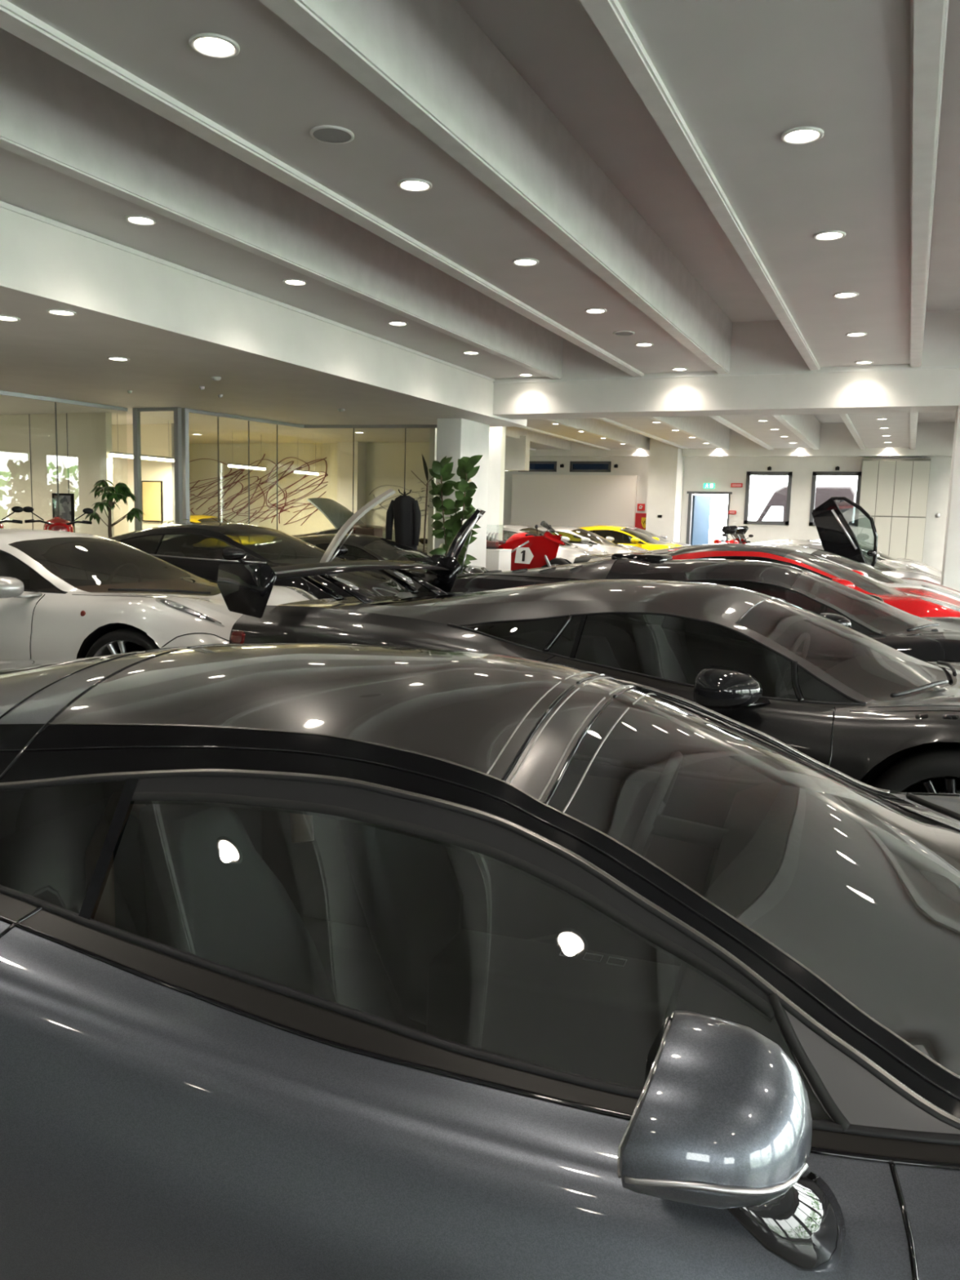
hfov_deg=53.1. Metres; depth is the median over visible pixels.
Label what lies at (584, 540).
mirror
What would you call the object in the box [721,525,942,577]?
sports car
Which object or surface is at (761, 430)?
ceiling panel
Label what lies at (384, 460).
wall
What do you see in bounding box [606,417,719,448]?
ceiling panel
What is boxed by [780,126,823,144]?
ceiling light
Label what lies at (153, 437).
wall
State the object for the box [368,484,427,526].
drawing
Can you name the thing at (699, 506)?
door
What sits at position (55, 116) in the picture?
ceiling beam
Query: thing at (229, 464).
pendant light
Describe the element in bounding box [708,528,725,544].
parked car
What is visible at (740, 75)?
ceiling panel
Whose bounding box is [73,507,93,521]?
mirror
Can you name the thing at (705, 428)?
trim
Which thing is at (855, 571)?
mirror
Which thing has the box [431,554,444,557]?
mirror
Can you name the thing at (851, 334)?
ceiling light
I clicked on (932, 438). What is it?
trim
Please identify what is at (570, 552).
sports car
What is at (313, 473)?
diffuser
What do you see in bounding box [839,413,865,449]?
trim
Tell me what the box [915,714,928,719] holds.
vent
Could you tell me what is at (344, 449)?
column
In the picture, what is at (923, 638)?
sports car
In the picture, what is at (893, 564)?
sports car
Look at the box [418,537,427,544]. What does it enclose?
mirror
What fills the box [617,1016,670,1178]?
mirror glass
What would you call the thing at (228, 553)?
mirror
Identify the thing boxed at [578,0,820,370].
trim
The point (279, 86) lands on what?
ceiling
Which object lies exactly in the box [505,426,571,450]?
trim
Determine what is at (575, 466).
window
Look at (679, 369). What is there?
ceiling light
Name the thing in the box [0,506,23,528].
motorcycle
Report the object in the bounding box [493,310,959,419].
beam
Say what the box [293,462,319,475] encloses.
pendant light
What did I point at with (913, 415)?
trim
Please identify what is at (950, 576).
wall
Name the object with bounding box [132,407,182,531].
door frame
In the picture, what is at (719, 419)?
trim
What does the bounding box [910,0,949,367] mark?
trim
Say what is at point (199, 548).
sports car
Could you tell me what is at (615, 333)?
grille
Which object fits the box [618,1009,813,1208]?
mirror
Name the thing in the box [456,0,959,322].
ceiling
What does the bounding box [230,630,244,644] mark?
tail light
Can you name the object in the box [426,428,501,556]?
wall
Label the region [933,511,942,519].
wall thermostat
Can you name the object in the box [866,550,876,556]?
mirror
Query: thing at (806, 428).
trim
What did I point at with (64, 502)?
print
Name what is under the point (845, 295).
ceiling light
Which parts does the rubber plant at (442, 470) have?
stem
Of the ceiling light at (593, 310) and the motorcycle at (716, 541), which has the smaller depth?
the ceiling light at (593, 310)
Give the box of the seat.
[547,773,736,894]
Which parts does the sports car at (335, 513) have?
lid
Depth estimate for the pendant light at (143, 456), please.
15.55 m
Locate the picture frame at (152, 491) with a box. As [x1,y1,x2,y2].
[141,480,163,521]
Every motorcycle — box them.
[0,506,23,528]
[22,506,93,532]
[486,520,568,570]
[713,533,753,543]
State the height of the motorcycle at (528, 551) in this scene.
1.260 m
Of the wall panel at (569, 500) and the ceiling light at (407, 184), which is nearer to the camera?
the ceiling light at (407, 184)
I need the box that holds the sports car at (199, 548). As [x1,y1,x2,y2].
[107,488,413,599]
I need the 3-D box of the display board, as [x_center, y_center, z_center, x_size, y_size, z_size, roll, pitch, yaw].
[-5.719,-1.210,13.215,0.340,1.600,0.030,4,8,17]
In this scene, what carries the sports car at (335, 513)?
on the floor
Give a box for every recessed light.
[0,315,20,321]
[45,308,76,315]
[106,356,129,361]
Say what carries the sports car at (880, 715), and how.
on the floor
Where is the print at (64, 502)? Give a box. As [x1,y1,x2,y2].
[53,495,71,522]
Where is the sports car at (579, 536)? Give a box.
[533,525,649,553]
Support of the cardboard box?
on the stool
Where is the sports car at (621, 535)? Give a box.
[578,524,683,550]
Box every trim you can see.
[0,0,644,376]
[0,146,546,378]
[0,200,494,381]
[28,413,33,528]
[66,413,69,493]
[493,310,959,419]
[493,365,959,383]
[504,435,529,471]
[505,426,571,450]
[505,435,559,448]
[517,426,610,450]
[529,422,955,457]
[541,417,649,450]
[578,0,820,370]
[595,417,688,449]
[648,416,729,449]
[709,416,773,449]
[771,414,821,449]
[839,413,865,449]
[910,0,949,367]
[910,412,918,449]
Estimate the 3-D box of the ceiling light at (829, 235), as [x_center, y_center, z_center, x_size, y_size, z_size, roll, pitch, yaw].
[2.380,-2.755,6.537,0.210,0.017,0.210,5,8,24]
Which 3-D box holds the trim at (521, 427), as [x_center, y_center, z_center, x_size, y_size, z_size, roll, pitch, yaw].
[1.038,-5.109,21.555,0.120,0.720,13.750,5,8,24]
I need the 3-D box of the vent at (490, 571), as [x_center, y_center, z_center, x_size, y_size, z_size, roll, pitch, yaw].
[0.101,-0.502,7.168,0.225,0.034,0.172,5,8,24]
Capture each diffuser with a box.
[110,453,173,462]
[293,471,319,475]
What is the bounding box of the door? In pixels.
[685,491,732,545]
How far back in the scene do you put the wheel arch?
6.55 m
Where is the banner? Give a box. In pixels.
[635,513,646,529]
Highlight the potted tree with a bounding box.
[84,479,144,537]
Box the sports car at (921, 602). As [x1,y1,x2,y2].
[665,542,959,617]
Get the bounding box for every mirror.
[0,576,24,598]
[1,506,23,520]
[22,506,44,520]
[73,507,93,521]
[222,546,245,559]
[333,544,347,555]
[355,558,370,560]
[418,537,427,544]
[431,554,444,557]
[560,536,569,542]
[580,537,590,542]
[605,536,614,541]
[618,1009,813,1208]
[631,537,639,542]
[693,666,762,709]
[818,612,851,627]
[831,577,854,588]
[848,568,864,576]
[857,569,868,577]
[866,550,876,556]
[867,594,884,601]
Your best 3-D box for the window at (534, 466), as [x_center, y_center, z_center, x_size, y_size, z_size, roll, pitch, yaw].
[1.736,-5.209,28.832,1.220,0.310,0.110,5,8,24]
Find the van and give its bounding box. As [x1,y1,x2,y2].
[756,485,856,523]
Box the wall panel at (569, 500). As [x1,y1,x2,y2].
[511,474,637,527]
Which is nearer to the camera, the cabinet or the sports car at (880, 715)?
the sports car at (880, 715)
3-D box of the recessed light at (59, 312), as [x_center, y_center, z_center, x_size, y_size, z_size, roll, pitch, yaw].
[-3.111,-2.436,7.136,0.210,0.017,0.210,5,8,24]
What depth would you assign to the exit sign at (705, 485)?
26.78 m
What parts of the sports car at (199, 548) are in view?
roof rail, mirror arm, roof rail, lid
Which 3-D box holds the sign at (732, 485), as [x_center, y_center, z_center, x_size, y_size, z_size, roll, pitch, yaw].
[7.084,-4.269,26.484,0.310,0.110,0.068,5,8,24]
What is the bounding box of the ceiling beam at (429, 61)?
[258,0,732,373]
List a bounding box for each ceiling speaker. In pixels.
[310,124,354,143]
[613,330,635,335]
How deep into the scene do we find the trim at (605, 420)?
21.88 m
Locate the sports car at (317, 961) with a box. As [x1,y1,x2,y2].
[0,643,959,1279]
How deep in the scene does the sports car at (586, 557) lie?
14.07 m
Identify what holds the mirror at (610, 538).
attached to the sports car at (579, 536)
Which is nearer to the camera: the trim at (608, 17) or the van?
the trim at (608, 17)
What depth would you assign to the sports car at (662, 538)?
25.29 m
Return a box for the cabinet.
[856,458,931,562]
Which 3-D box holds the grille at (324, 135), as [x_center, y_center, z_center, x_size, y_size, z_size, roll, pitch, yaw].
[-0.774,-2.643,5.031,0.200,0.005,0.200,5,8,24]
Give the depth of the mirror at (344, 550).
10.80 m
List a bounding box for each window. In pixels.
[0,412,114,537]
[518,461,556,471]
[569,461,611,471]
[743,471,792,524]
[808,471,862,527]
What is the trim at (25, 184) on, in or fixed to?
attached to the ceiling beam at (55, 116)
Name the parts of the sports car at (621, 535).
roof rail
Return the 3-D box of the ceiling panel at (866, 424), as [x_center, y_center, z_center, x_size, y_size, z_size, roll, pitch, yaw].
[7.780,-4.255,18.637,1.040,0.050,13.750,5,8,24]
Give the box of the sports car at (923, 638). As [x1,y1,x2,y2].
[404,552,959,662]
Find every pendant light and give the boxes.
[109,432,133,458]
[141,454,173,462]
[227,462,266,470]
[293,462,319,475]
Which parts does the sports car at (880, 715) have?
plate, plate, roof rail, belt trim, header panel, mirror arm, mirror arm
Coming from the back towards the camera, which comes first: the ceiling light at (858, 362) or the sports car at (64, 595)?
the ceiling light at (858, 362)
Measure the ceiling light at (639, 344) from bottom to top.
0.017 m
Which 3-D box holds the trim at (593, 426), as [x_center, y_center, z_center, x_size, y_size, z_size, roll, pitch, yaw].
[2.084,-5.022,21.097,0.130,0.720,13.750,5,8,24]
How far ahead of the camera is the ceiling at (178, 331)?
9.73 m
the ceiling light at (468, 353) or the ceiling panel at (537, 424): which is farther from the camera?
the ceiling panel at (537, 424)
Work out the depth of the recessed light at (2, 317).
7.42 m
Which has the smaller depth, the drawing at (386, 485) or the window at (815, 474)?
the drawing at (386, 485)
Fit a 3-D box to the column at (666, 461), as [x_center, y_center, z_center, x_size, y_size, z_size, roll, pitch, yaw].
[5.185,-3.927,26.914,0.790,4.100,0.900,5,8,24]
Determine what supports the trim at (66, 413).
attached to the window at (89, 433)
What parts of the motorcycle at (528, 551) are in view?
seat, fuel tank, frame rail, number plate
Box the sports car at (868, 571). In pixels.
[588,543,959,600]
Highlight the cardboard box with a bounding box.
[355,528,382,537]
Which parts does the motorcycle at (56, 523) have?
fuel tank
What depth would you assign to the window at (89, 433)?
15.13 m
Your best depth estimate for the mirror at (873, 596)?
7.26 m
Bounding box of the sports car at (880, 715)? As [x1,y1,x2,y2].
[217,556,959,793]
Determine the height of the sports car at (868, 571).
1.210 m
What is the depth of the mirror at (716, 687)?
3.59 m
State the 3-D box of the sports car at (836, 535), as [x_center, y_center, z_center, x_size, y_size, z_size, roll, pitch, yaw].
[5.450,-1.380,15.759,4.615,1.893,2.169,4,8,21]
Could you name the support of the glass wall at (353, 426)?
on the floor
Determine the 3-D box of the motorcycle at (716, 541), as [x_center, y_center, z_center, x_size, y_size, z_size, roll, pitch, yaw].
[6.022,-2.030,23.454,2.067,1.260,0.797,-5,10,-43]
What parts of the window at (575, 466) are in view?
pane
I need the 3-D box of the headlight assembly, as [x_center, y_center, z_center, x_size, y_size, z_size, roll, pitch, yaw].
[-1.839,-0.172,5.987,0.418,0.145,0.093,3,7,11]
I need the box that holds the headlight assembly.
[160,599,214,622]
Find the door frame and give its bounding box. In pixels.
[171,423,175,524]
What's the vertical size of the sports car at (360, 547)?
1.536 m
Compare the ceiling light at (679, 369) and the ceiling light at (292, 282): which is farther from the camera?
the ceiling light at (679, 369)
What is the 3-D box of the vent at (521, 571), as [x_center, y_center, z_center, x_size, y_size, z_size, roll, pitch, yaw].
[0.295,-0.504,7.063,0.170,0.042,0.176,5,8,24]
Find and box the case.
[486,524,502,549]
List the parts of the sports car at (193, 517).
roof rail, roof rail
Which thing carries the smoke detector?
attached to the ceiling at (178, 331)
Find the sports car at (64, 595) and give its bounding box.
[0,528,317,660]
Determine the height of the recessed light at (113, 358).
0.017 m
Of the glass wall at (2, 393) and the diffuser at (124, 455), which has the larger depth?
the diffuser at (124, 455)
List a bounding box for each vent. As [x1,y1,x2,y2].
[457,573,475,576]
[483,569,502,573]
[511,568,527,573]
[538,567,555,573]
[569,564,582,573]
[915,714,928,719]
[942,714,958,719]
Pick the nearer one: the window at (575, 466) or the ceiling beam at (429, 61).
the ceiling beam at (429, 61)
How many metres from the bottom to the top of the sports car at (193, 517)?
1.331 m
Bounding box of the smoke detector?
[211,376,221,381]
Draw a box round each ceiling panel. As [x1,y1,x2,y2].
[526,418,637,448]
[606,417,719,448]
[617,0,911,367]
[720,414,811,448]
[847,413,910,448]
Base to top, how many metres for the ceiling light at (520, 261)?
0.017 m
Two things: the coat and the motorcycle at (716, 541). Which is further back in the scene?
the motorcycle at (716, 541)
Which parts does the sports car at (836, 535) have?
scissor door, door pull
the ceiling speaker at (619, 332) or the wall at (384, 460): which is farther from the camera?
the wall at (384, 460)
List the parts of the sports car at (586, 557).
roof rail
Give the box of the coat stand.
[398,488,411,495]
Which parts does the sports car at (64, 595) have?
mirror arm, roof rail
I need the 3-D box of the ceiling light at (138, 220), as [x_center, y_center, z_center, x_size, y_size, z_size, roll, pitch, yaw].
[-2.337,-2.893,6.616,0.210,0.017,0.210,5,8,24]
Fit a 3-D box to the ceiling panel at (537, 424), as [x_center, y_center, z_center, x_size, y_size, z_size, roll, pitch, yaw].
[1.551,-4.773,21.365,1.020,0.050,13.750,5,8,24]
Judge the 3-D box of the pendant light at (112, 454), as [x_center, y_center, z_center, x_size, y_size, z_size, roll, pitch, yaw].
[-5.571,-3.006,14.836,0.070,0.364,0.475,5,8,24]
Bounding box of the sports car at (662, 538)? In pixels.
[618,525,690,546]
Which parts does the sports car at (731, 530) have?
plate, plate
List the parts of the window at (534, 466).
pane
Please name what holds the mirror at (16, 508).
attached to the motorcycle at (16, 508)
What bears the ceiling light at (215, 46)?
attached to the ceiling at (279, 86)
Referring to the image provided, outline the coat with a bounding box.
[385,495,421,550]
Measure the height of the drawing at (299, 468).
1.492 m
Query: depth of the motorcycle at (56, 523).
11.76 m
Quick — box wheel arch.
[76,626,102,658]
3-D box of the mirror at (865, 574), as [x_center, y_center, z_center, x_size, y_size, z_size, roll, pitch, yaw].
[4.019,-0.680,10.175,0.177,0.124,0.210,5,8,24]
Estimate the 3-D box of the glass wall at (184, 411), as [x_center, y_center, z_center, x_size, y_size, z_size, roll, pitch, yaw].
[-3.615,-2.013,14.971,0.080,2.860,2.555,6,8,31]
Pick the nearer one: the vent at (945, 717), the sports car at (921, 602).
the vent at (945, 717)
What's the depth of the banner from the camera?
27.69 m
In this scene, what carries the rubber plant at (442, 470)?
on the floor
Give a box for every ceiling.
[0,207,526,444]
[6,0,714,373]
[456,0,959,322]
[813,412,955,423]
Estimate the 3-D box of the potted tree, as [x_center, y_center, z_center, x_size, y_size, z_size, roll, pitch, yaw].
[-4.999,-1.288,13.164,0.764,1.805,0.784,-2,8,-24]
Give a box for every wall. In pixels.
[0,390,127,516]
[111,423,173,536]
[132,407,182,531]
[181,408,304,529]
[189,426,506,545]
[302,424,436,533]
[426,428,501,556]
[502,456,951,571]
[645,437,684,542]
[941,405,959,591]
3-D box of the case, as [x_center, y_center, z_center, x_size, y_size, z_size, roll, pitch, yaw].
[0.185,-1.699,15.804,0.320,0.400,0.320,5,8,24]
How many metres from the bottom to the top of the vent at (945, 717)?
0.021 m
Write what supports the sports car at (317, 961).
on the floor
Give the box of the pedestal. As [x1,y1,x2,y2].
[485,548,511,571]
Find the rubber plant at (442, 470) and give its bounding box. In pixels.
[428,454,482,565]
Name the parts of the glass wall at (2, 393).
head rail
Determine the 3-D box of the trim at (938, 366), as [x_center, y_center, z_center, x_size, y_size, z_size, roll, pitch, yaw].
[5.481,-3.244,11.427,11.620,0.030,0.020,5,8,24]
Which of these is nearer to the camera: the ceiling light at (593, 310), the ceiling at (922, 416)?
the ceiling light at (593, 310)
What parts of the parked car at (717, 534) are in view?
roof rail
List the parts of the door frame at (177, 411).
post, head rail, post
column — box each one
[337,441,366,524]
[434,417,489,568]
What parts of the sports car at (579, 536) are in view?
roof rail, roof rail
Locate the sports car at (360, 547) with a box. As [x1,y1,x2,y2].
[296,508,490,575]
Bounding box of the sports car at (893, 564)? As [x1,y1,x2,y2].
[751,539,921,570]
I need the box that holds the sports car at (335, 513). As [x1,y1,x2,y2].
[290,497,427,554]
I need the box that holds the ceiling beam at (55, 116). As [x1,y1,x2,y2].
[0,27,563,379]
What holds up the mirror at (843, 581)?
attached to the sports car at (921, 602)
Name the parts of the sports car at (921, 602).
roof rail, roof rail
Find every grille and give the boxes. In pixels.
[312,128,351,142]
[614,332,633,335]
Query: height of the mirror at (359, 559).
0.124 m
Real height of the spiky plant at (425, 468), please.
2.317 m
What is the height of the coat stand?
1.783 m
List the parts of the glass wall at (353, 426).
head rail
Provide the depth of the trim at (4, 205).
8.07 m
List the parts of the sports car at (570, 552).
roof rail, roof rail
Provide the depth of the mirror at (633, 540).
22.16 m
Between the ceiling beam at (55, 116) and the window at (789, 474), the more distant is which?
the window at (789, 474)
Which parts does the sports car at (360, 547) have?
roof rail, header panel, roof rail, lid, lid frame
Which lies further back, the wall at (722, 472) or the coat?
the wall at (722, 472)
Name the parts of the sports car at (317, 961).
roof rail, roof trim, roof rail, belt trim, header panel, belt trim, roof trim, mirror arm, corner panel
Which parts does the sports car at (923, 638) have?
deck panel, roof rail, header panel, roof rail, belt trim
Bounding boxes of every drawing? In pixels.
[189,453,328,525]
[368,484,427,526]
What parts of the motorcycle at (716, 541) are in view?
fuel tank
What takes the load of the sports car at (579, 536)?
on the floor
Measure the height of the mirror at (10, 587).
0.143 m
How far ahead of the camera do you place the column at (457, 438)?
14.46 m
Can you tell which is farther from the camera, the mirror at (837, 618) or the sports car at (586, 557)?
the sports car at (586, 557)
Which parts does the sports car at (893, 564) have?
roof rail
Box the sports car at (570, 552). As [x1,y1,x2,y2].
[502,524,608,565]
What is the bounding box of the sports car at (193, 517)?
[190,514,237,523]
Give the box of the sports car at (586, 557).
[573,543,711,563]
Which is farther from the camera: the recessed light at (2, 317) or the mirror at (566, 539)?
the mirror at (566, 539)
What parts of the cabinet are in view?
door, door, door, door, door, door, door, door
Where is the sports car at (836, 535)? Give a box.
[786,496,941,584]
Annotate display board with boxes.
[52,493,75,532]
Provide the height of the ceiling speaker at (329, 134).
0.015 m
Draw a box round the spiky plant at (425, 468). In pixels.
[411,454,435,553]
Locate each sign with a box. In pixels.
[636,503,644,511]
[703,483,715,488]
[730,483,742,487]
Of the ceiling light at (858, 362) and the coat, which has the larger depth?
the coat
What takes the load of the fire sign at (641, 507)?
attached to the wall at (722, 472)
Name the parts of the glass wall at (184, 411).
post, head rail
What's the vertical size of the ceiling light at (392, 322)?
0.017 m
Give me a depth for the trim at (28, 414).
15.33 m
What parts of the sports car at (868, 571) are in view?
roof rail, roof rail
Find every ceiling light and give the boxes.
[124,214,156,226]
[188,32,239,58]
[282,278,307,285]
[387,320,408,325]
[397,178,432,191]
[462,351,479,355]
[511,257,538,266]
[518,373,533,376]
[584,307,606,314]
[635,342,653,346]
[671,367,688,371]
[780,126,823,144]
[813,230,845,240]
[832,291,858,298]
[845,332,867,337]
[854,360,873,364]
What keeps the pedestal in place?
on the floor
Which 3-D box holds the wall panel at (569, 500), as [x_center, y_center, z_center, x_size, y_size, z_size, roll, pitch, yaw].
[2.718,-3.511,28.496,3.840,2.740,0.120,5,8,24]

